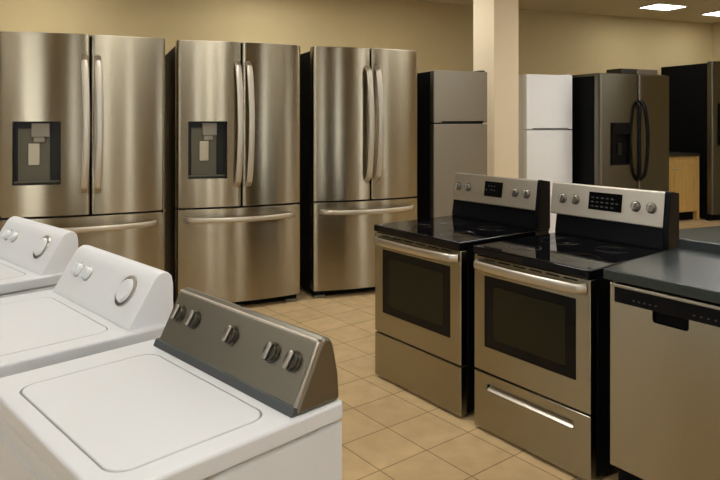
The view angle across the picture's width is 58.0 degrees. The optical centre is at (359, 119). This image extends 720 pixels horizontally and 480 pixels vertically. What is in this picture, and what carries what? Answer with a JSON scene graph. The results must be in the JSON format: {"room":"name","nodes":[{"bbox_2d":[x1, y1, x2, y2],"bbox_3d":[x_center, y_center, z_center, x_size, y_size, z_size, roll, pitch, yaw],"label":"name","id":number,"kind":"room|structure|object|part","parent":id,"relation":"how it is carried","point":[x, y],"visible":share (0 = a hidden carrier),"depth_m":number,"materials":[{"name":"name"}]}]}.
{"room":"appliance store","nodes":[
{"label":"appliance store","id":0,"kind":"room"},
{"bbox_2d":[0,0,711,210],"bbox_3d":[-0.842,-0.075,8.423,14.750,3.150,0.150,0,0,-22],"label":"wall","id":1,"kind":"structure","parent":0,"point":[441,34],"depth_m":8.82,"materials":[{"name":"beige paint"}]},
{"bbox_2d":[173,217,719,479],"bbox_3d":[1.631,1.548,2.304,14.750,0.104,13.050,0,0,-22],"label":"floor","id":2,"kind":"structure","parent":0,"point":[390,431],"depth_m":3.21,"materials":[{"name":"tile"}]},
{"bbox_2d":[0,216,77,297],"bbox_3d":[-1.552,0.973,2.627,0.690,1.055,0.554,0,0,43],"label":"washing machine","id":3,"kind":"object","parent":2,"relation":"on","point":[34,256],"visible":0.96,"depth_m":2.60,"materials":[{"name":"white metal"}]},
{"bbox_3d":[-1.570,0.507,2.885,0.046,0.048,0.043,0,0,43],"label":"knob","id":4,"kind":"part","parent":3,"relation":"part of","materials":[{"name":"white plastic"}]},
{"bbox_3d":[-1.587,0.605,2.570,0.520,0.013,0.333,0,0,43],"label":"lid","id":5,"kind":"part","parent":3,"relation":"part of","materials":[{"name":"white ceramic"}]},
{"bbox_3d":[-1.512,0.507,2.830,0.046,0.048,0.043,0,0,43],"label":"knob","id":6,"kind":"part","parent":3,"relation":"part of","materials":[{"name":"white plastic"}]},
{"bbox_3d":[-1.555,0.620,2.623,0.690,0.040,0.543,0,0,43],"label":"panel","id":7,"kind":"part","parent":3,"relation":"part of","materials":[{"name":"white ceramic"}]},
{"bbox_2d":[0,31,164,270],"bbox_3d":[-2.133,0.443,5.058,1.120,2.115,1.123,0,0,-22],"label":"refrigerator","id":8,"kind":"object","parent":2,"relation":"on","point":[82,116],"visible":0.8,"depth_m":4.64,"materials":[{"name":"silver metal"}]},
{"bbox_3d":[-2.310,0.247,4.609,0.203,0.375,0.010,0,0,-22],"label":"panel","id":9,"kind":"part","parent":8,"relation":"part of","materials":[{"name":"grey plastic"}]},
{"bbox_3d":[-2.236,0.032,4.613,0.595,1.294,0.140,0,0,-22],"label":"door","id":10,"kind":"part","parent":8,"relation":"part of","materials":[{"name":"metal"}]},
{"bbox_3d":[-1.993,1.060,4.712,1.120,0.739,0.140,0,0,-22],"label":"freezer drawer","id":11,"kind":"part","parent":8,"relation":"part of","materials":[{"name":"metal"}]},
{"bbox_3d":[-1.950,0.030,4.607,0.054,0.991,0.105,0,0,-33],"label":"handle","id":12,"kind":"part","parent":8,"relation":"part of","materials":[{"name":"beige"}]},
{"bbox_3d":[-1.869,0.030,4.641,0.054,0.991,0.105,0,0,-33],"label":"handle","id":13,"kind":"part","parent":8,"relation":"part of","materials":[{"name":"beige"}]},
{"bbox_3d":[-1.954,0.768,4.614,0.995,0.039,0.166,0,0,-22],"label":"handle","id":14,"kind":"part","parent":8,"relation":"part of","materials":[{"name":"beige"}]},
{"bbox_3d":[-1.715,0.032,4.824,0.519,1.294,0.139,0,0,-22],"label":"door","id":15,"kind":"part","parent":8,"relation":"part of","materials":[{"name":"metal"}]},
{"bbox_2d":[0,245,172,377],"bbox_3d":[-0.995,0.983,2.039,0.554,1.035,0.690,0,0,-44],"label":"washing machine","id":16,"kind":"object","parent":2,"relation":"on","point":[102,301],"visible":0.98,"depth_m":1.99,"materials":[{"name":"white metal"}]},
{"bbox_3d":[-1.032,0.625,1.984,0.333,0.013,0.520,0,0,-44],"label":"lid","id":17,"kind":"part","parent":16,"relation":"part of","materials":[{"name":"white metal"}]},
{"bbox_3d":[-1.002,0.527,2.298,0.043,0.048,0.046,0,0,-44],"label":"knob","id":18,"kind":"part","parent":16,"relation":"part of","materials":[{"name":"white plastic"}]},
{"bbox_3d":[-0.999,0.640,2.036,0.543,0.040,0.690,0,0,-44],"label":"panel","id":19,"kind":"part","parent":16,"relation":"part of","materials":[{"name":"white ceramic"}]},
{"bbox_3d":[-0.946,0.527,2.241,0.043,0.048,0.046,0,0,-44],"label":"knob","id":20,"kind":"part","parent":16,"relation":"part of","materials":[{"name":"white plastic"}]},
{"bbox_2d":[0,287,342,479],"bbox_3d":[-0.463,0.987,1.488,0.544,1.027,0.678,0,0,-44],"label":"washing machine","id":21,"kind":"object","parent":2,"relation":"on","point":[227,390],"visible":1,"depth_m":1.40,"materials":[{"name":"white metal"}]},
{"bbox_3d":[-0.654,1.058,1.301,0.008,0.705,0.598,0,0,-44],"label":"panel","id":22,"kind":"part","parent":21,"relation":"part of","materials":[{"name":"white metal"}]},
{"bbox_3d":[-0.492,0.625,1.432,0.333,0.013,0.520,0,0,-44],"label":"lid","id":23,"kind":"part","parent":21,"relation":"part of","materials":[{"name":"white ceramic"}]},
{"bbox_3d":[-0.497,0.529,1.780,0.031,0.044,0.048,0,0,-44],"label":"knob","id":24,"kind":"part","parent":21,"relation":"part of","materials":[{"name":"grey metal"}]},
{"bbox_3d":[-0.442,0.529,1.724,0.031,0.044,0.048,0,0,-44],"label":"knob","id":25,"kind":"part","parent":21,"relation":"part of","materials":[{"name":"grey metal"}]},
{"bbox_3d":[-0.318,0.529,1.597,0.031,0.044,0.048,0,0,-44],"label":"knob","id":26,"kind":"part","parent":21,"relation":"part of","materials":[{"name":"grey metal"}]},
{"bbox_3d":[-0.297,0.480,1.621,0.007,0.007,0.592,0,0,-44],"label":"trim","id":27,"kind":"part","parent":21,"relation":"part of","materials":[{"name":"beige"}]},
{"bbox_3d":[-0.203,0.529,1.480,0.031,0.044,0.048,0,0,-44],"label":"knob","id":28,"kind":"part","parent":21,"relation":"part of","materials":[{"name":"grey metal"}]},
{"bbox_3d":[-0.149,0.529,1.425,0.031,0.044,0.048,0,0,-44],"label":"knob","id":29,"kind":"part","parent":21,"relation":"part of","materials":[{"name":"grey metal"}]},
{"bbox_3d":[-0.111,0.541,1.382,0.074,0.126,0.012,0,0,-44],"label":"trim","id":30,"kind":"part","parent":21,"relation":"part of","materials":[{"name":"silver metal"}]},
{"bbox_2d":[165,40,299,304],"bbox_3d":[-1.092,0.443,5.532,0.992,2.115,1.123,0,0,-22],"label":"refrigerator","id":31,"kind":"object","parent":2,"relation":"on","point":[232,109],"visible":0.94,"depth_m":5.12,"materials":[{"name":"silver metal"}]},
{"bbox_3d":[-1.226,0.247,5.101,0.193,0.375,0.010,0,0,-22],"label":"panel","id":32,"kind":"part","parent":31,"relation":"part of","materials":[{"name":"grey plastic"}]},
{"bbox_3d":[-1.185,0.032,5.092,0.489,1.294,0.140,0,0,-22],"label":"door","id":33,"kind":"part","parent":31,"relation":"part of","materials":[{"name":"metal"}]},
{"bbox_3d":[-0.952,1.060,5.186,0.992,0.739,0.140,0,0,-22],"label":"freezer drawer","id":34,"kind":"part","parent":31,"relation":"part of","materials":[{"name":"metal"}]},
{"bbox_3d":[-0.948,0.030,5.066,0.054,0.991,0.105,0,0,-33],"label":"handle","id":35,"kind":"part","parent":31,"relation":"part of","materials":[{"name":"beige"}]},
{"bbox_3d":[-0.913,0.768,5.088,0.884,0.039,0.166,0,0,-22],"label":"handle","id":36,"kind":"part","parent":31,"relation":"part of","materials":[{"name":"beige"}]},
{"bbox_3d":[-0.866,0.030,5.099,0.054,0.991,0.105,0,0,-33],"label":"handle","id":37,"kind":"part","parent":31,"relation":"part of","materials":[{"name":"beige"}]},
{"bbox_3d":[-0.723,0.032,5.279,0.497,1.294,0.140,0,0,-22],"label":"door","id":38,"kind":"part","parent":31,"relation":"part of","materials":[{"name":"metal"}]},
{"bbox_2d":[299,46,416,297],"bbox_3d":[-0.082,0.443,5.962,0.981,2.115,1.123,0,0,-22],"label":"refrigerator","id":39,"kind":"object","parent":2,"relation":"on","point":[358,106],"visible":0.9,"depth_m":5.51,"materials":[{"name":"silver metal"}]},
{"bbox_3d":[-0.165,0.032,5.526,0.500,1.294,0.140,0,0,-22],"label":"door","id":40,"kind":"part","parent":39,"relation":"part of","materials":[{"name":"metal"}]},
{"bbox_3d":[0.058,1.060,5.616,0.981,0.739,0.140,0,0,-22],"label":"freezer drawer","id":41,"kind":"part","parent":39,"relation":"part of","materials":[{"name":"metal"}]},
{"bbox_3d":[0.098,0.768,5.518,0.874,0.039,0.166,0,0,-22],"label":"handle","id":42,"kind":"part","parent":39,"relation":"part of","materials":[{"name":"beige"}]},
{"bbox_3d":[0.077,0.030,5.502,0.054,0.991,0.105,0,0,-33],"label":"handle","id":43,"kind":"part","parent":39,"relation":"part of","materials":[{"name":"beige"}]},
{"bbox_3d":[0.159,0.030,5.535,0.054,0.991,0.105,0,0,-33],"label":"handle","id":44,"kind":"part","parent":39,"relation":"part of","materials":[{"name":"beige"}]},
{"bbox_3d":[0.292,0.032,5.710,0.476,1.294,0.140,0,0,-22],"label":"door","id":45,"kind":"part","parent":39,"relation":"part of","materials":[{"name":"metal"}]},
{"bbox_2d":[416,70,486,218],"bbox_3d":[0.803,0.519,6.304,0.573,1.962,0.712,0,0,-22],"label":"refrigerator","id":46,"kind":"object","parent":2,"relation":"on","point":[451,105],"visible":0.52,"depth_m":5.98,"materials":[{"name":"grey metal"}]},
{"bbox_3d":[0.921,-0.212,6.012,0.573,0.476,0.082,0,0,-22],"label":"freezer door","id":47,"kind":"part","parent":46,"relation":"part of","materials":[{"name":"grey paint"}]},
{"bbox_3d":[0.921,0.728,6.012,0.573,1.384,0.082,0,0,-22],"label":"door","id":48,"kind":"part","parent":46,"relation":"part of","materials":[{"name":"grey paint"}]},
{"bbox_3d":[0.939,0.018,6.010,0.441,0.013,0.017,0,0,-22],"label":"handle","id":49,"kind":"part","parent":46,"relation":"part of","materials":[{"name":"black plastic"}]},
{"bbox_2d":[373,173,549,416],"bbox_3d":[0.556,0.917,3.711,0.770,1.165,0.704,0,0,-36],"label":"electric range","id":50,"kind":"object","parent":2,"relation":"on","point":[425,270],"visible":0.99,"depth_m":3.54,"materials":[{"name":"silver metal"}]},
{"bbox_3d":[0.271,0.692,3.506,0.068,0.039,0.676,0,0,-36],"label":"handle","id":51,"kind":"part","parent":50,"relation":"part of","materials":[{"name":"beige"}]},
{"bbox_3d":[0.313,0.941,3.534,0.045,0.574,0.700,0,0,-36],"label":"oven door","id":52,"kind":"part","parent":50,"relation":"part of","materials":[{"name":"metal"}]},
{"bbox_3d":[0.313,1.359,3.534,0.045,0.246,0.700,0,0,-36],"label":"drawer","id":53,"kind":"part","parent":50,"relation":"part of","materials":[{"name":"metal"}]},
{"bbox_2d":[374,215,548,249],"bbox_3d":[0.572,0.630,3.725,0.712,0.040,0.700,0,0,-36],"label":"cooktop","id":54,"kind":"object","parent":50,"relation":"in","point":[452,232],"depth_m":3.61,"materials":[{"name":"black glass"}]},
{"bbox_3d":[0.802,0.421,3.899,0.047,0.170,0.650,0,0,-36],"label":"control panel","id":55,"kind":"part","parent":50,"relation":"part of","materials":[{"name":"metal"}]},
{"bbox_3d":[0.887,0.418,3.746,0.022,0.046,0.046,0,0,-36],"label":"knob","id":56,"kind":"part","parent":50,"relation":"part of","materials":[{"name":"beige"}]},
{"bbox_3d":[0.937,0.418,3.678,0.022,0.046,0.046,0,0,-36],"label":"knob","id":57,"kind":"part","parent":50,"relation":"part of","materials":[{"name":"beige"}]},
{"bbox_2d":[519,74,571,232],"bbox_3d":[2.099,0.479,7.938,0.660,2.042,0.712,0,0,-22],"label":"refrigerator","id":58,"kind":"object","parent":2,"relation":"on","point":[545,101],"visible":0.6,"depth_m":7.59,"materials":[{"name":"white metal"}]},
{"bbox_3d":[2.217,-0.210,7.646,0.660,0.639,0.082,0,0,-22],"label":"freezer door","id":59,"kind":"part","parent":58,"relation":"part of","materials":[{"name":"white metal"}]},
{"bbox_3d":[2.217,0.769,7.646,0.660,1.301,0.082,0,0,-22],"label":"door","id":60,"kind":"part","parent":58,"relation":"part of","materials":[{"name":"white metal"}]},
{"bbox_3d":[2.234,0.101,7.644,0.528,0.013,0.017,0,0,-22],"label":"handle","id":61,"kind":"part","parent":58,"relation":"part of","materials":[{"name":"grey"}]},
{"bbox_2d":[473,182,678,479],"bbox_3d":[1.004,0.917,3.104,0.770,1.165,0.665,0,0,-36],"label":"electric range","id":62,"kind":"object","parent":2,"relation":"on","point":[542,302],"visible":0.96,"depth_m":2.92,"materials":[{"name":"silver metal"}]},
{"bbox_3d":[0.756,1.280,2.914,0.025,0.022,0.476,0,0,-36],"label":"handle","id":63,"kind":"part","parent":62,"relation":"part of","materials":[{"name":"beige"}]},
{"bbox_3d":[0.723,0.692,2.892,0.068,0.039,0.621,0,0,-36],"label":"handle","id":64,"kind":"part","parent":62,"relation":"part of","materials":[{"name":"beige"}]},
{"bbox_3d":[0.765,0.929,2.921,0.045,0.550,0.645,0,0,-36],"label":"oven door","id":65,"kind":"part","parent":62,"relation":"part of","materials":[{"name":"metal"}]},
{"bbox_3d":[0.765,1.347,2.921,0.045,0.270,0.645,0,0,-36],"label":"drawer","id":66,"kind":"part","parent":62,"relation":"part of","materials":[{"name":"metal"}]},
{"bbox_3d":[1.081,0.418,3.483,0.022,0.046,0.046,0,0,-36],"label":"knob","id":67,"kind":"part","parent":62,"relation":"part of","materials":[{"name":"beige"}]},
{"bbox_2d":[473,232,662,278],"bbox_3d":[1.024,0.630,3.111,0.712,0.040,0.645,0,0,-36],"label":"cooktop","id":68,"kind":"object","parent":62,"relation":"in","point":[567,255],"depth_m":3.02,"materials":[{"name":"black glass"}]},
{"bbox_3d":[1.128,0.418,3.420,0.022,0.046,0.046,0,0,-36],"label":"knob","id":69,"kind":"part","parent":62,"relation":"part of","materials":[{"name":"beige"}]},
{"bbox_3d":[1.243,0.421,3.300,0.047,0.170,0.633,0,0,-36],"label":"control panel","id":70,"kind":"part","parent":62,"relation":"part of","materials":[{"name":"metal"}]},
{"bbox_3d":[1.330,0.418,3.146,0.022,0.046,0.046,0,0,-36],"label":"knob","id":71,"kind":"part","parent":62,"relation":"part of","materials":[{"name":"beige"}]},
{"bbox_3d":[1.377,0.418,3.082,0.022,0.046,0.046,0,0,-36],"label":"knob","id":72,"kind":"part","parent":62,"relation":"part of","materials":[{"name":"beige"}]},
{"bbox_2d":[568,68,668,191],"bbox_3d":[3.098,0.448,7.936,1.070,2.105,0.936,0,0,-22],"label":"refrigerator","id":73,"kind":"object","parent":2,"relation":"on","point":[620,129],"visible":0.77,"depth_m":7.56,"materials":[{"name":"silver metal"}]},
{"bbox_3d":[2.976,0.435,7.539,0.546,1.930,0.120,0,0,-22],"label":"door","id":74,"kind":"part","parent":73,"relation":"part of","materials":[{"name":"metal"}]},
{"bbox_3d":[3.232,0.240,7.534,0.061,0.944,0.112,0,0,5],"label":"handle","id":75,"kind":"part","parent":73,"relation":"part of","materials":[{"name":"black metal"}]},
{"bbox_3d":[3.305,0.240,7.562,0.119,0.945,0.063,0,0,35],"label":"handle","id":76,"kind":"part","parent":73,"relation":"part of","materials":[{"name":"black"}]},
{"bbox_3d":[3.475,0.435,7.741,0.516,1.930,0.119,0,0,-22],"label":"door","id":77,"kind":"part","parent":73,"relation":"part of","materials":[{"name":"metal"}]},
{"bbox_2d":[610,281,719,479],"bbox_3d":[1.408,1.066,2.514,0.603,0.868,0.600,0,0,-36],"label":"dishwasher","id":78,"kind":"object","parent":2,"relation":"on","point":[665,347],"visible":0.91,"depth_m":2.40,"materials":[{"name":"silver metal"}]},
{"bbox_3d":[1.209,1.429,2.367,0.003,0.118,0.580,0,0,-36],"label":"kick plate","id":79,"kind":"part","parent":78,"relation":"part of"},
{"bbox_3d":[1.155,0.736,2.394,0.011,0.042,0.135,0,0,-36],"label":"pocket handle","id":80,"kind":"part","parent":78,"relation":"part of","materials":[{"name":"black plastic"}]},
{"bbox_2d":[669,152,700,219],"bbox_3d":[4.539,1.000,9.847,0.975,1.000,0.640,0,0,-22],"label":"base cabinet","id":81,"kind":"object","parent":2,"relation":"on","point":[683,167],"visible":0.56,"depth_m":9.68,"materials":[{"name":"brown wood"}]},
{"bbox_3d":[4.421,0.980,9.497,0.426,0.760,0.022,0,0,-22],"label":"door","id":82,"kind":"part","parent":81,"relation":"part of","materials":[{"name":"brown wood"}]},
{"bbox_2d":[669,152,700,156],"bbox_3d":[4.537,0.520,9.852,0.975,0.040,0.630,0,0,-22],"label":"countertop","id":83,"kind":"structure","parent":81,"relation":"on","point":[671,154],"depth_m":9.69,"materials":[{"name":"black"}]},
{"bbox_3d":[4.833,0.980,9.663,0.449,0.760,0.022,0,0,-22],"label":"door","id":84,"kind":"part","parent":81,"relation":"part of","materials":[{"name":"brown wood"}]},
{"bbox_2d":[661,61,719,220],"bbox_3d":[5.487,0.315,10.163,0.950,2.370,1.066,0,0,-22],"label":"refrigerator","id":85,"kind":"object","parent":2,"relation":"on","point":[694,89],"visible":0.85,"depth_m":9.78,"materials":[{"name":"black metal"}]},
{"bbox_3d":[5.408,0.265,9.713,0.466,2.270,0.120,0,0,-22],"label":"door","id":86,"kind":"part","parent":85,"relation":"part of","materials":[{"name":"metal"}]},
{"bbox_3d":[1.899,1.065,1.827,0.628,0.870,1.050,0,0,-36],"label":"base cabinet","id":87,"kind":"object","parent":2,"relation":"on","visible":0},
{"bbox_2d":[603,238,719,303],"bbox_3d":[1.735,0.589,2.102,0.695,0.082,1.772,0,0,-36],"label":"countertop","id":88,"kind":"structure","parent":87,"relation":"on","point":[691,269],"depth_m":2.53,"materials":[{"name":"grey stone"}]},
{"bbox_2d":[678,238,719,253],"bbox_3d":[2.006,0.589,2.301,0.023,0.082,1.772,0,0,-36],"label":"backsplash","id":89,"kind":"structure","parent":88,"relation":"attached to","point":[683,243],"depth_m":2.93,"materials":[{"name":"grey laminate"}]},
{"bbox_2d":[473,0,518,177],"bbox_3d":[1.555,-0.075,7.460,0.327,3.150,0.432,0,0,-22],"label":"wall pillar","id":90,"kind":"structure","parent":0,"point":[495,22],"depth_m":7.27,"materials":[{"name":"beige paint"}]},
{"bbox_2d":[412,0,719,22],"bbox_3d":[1.631,-1.700,2.304,14.750,0.100,13.050,0,0,-22],"label":"ceiling","id":91,"kind":"structure","parent":0,"point":[623,8],"depth_m":9.53,"materials":[{"name":"paint"}]},
{"bbox_2d":[637,3,688,10],"bbox_3d":[4.402,-1.643,9.447,0.590,0.014,0.390,0,0,-22],"label":"recessed light","id":92,"kind":"object","parent":91,"relation":"in","point":[657,6],"visible":1,"depth_m":9.39,"materials":[{"name":"white"}]},
{"bbox_2d":[643,4,683,9],"bbox_3d":[4.402,-1.645,9.447,0.540,0.010,0.340,0,0,-22],"label":"diffuser","id":93,"kind":"object","parent":92,"relation":"attached to","point":[652,6],"depth_m":9.39,"materials":[{"name":"white plastic"}]},
{"bbox_2d":[700,10,719,15],"bbox_3d":[5.629,-1.643,10.040,0.590,0.014,0.390,0,0,-22],"label":"recessed light","id":94,"kind":"object","parent":91,"relation":"in","point":[714,13],"visible":1,"depth_m":10.02,"materials":[{"name":"white"}]},
{"bbox_2d":[703,12,719,15],"bbox_3d":[5.629,-1.645,10.040,0.540,0.010,0.340,0,0,-22],"label":"diffuser","id":95,"kind":"object","parent":94,"relation":"attached to","point":[709,13],"depth_m":10.07,"materials":[{"name":"white plastic"}]},
{"bbox_2d":[712,22,719,60],"bbox_3d":[8.538,-0.075,5.095,0.150,3.150,13.350,0,0,-22],"label":"wall","id":96,"kind":"structure","parent":0,"point":[715,26],"depth_m":11.04,"materials":[{"name":"beige paint"}]}
]}

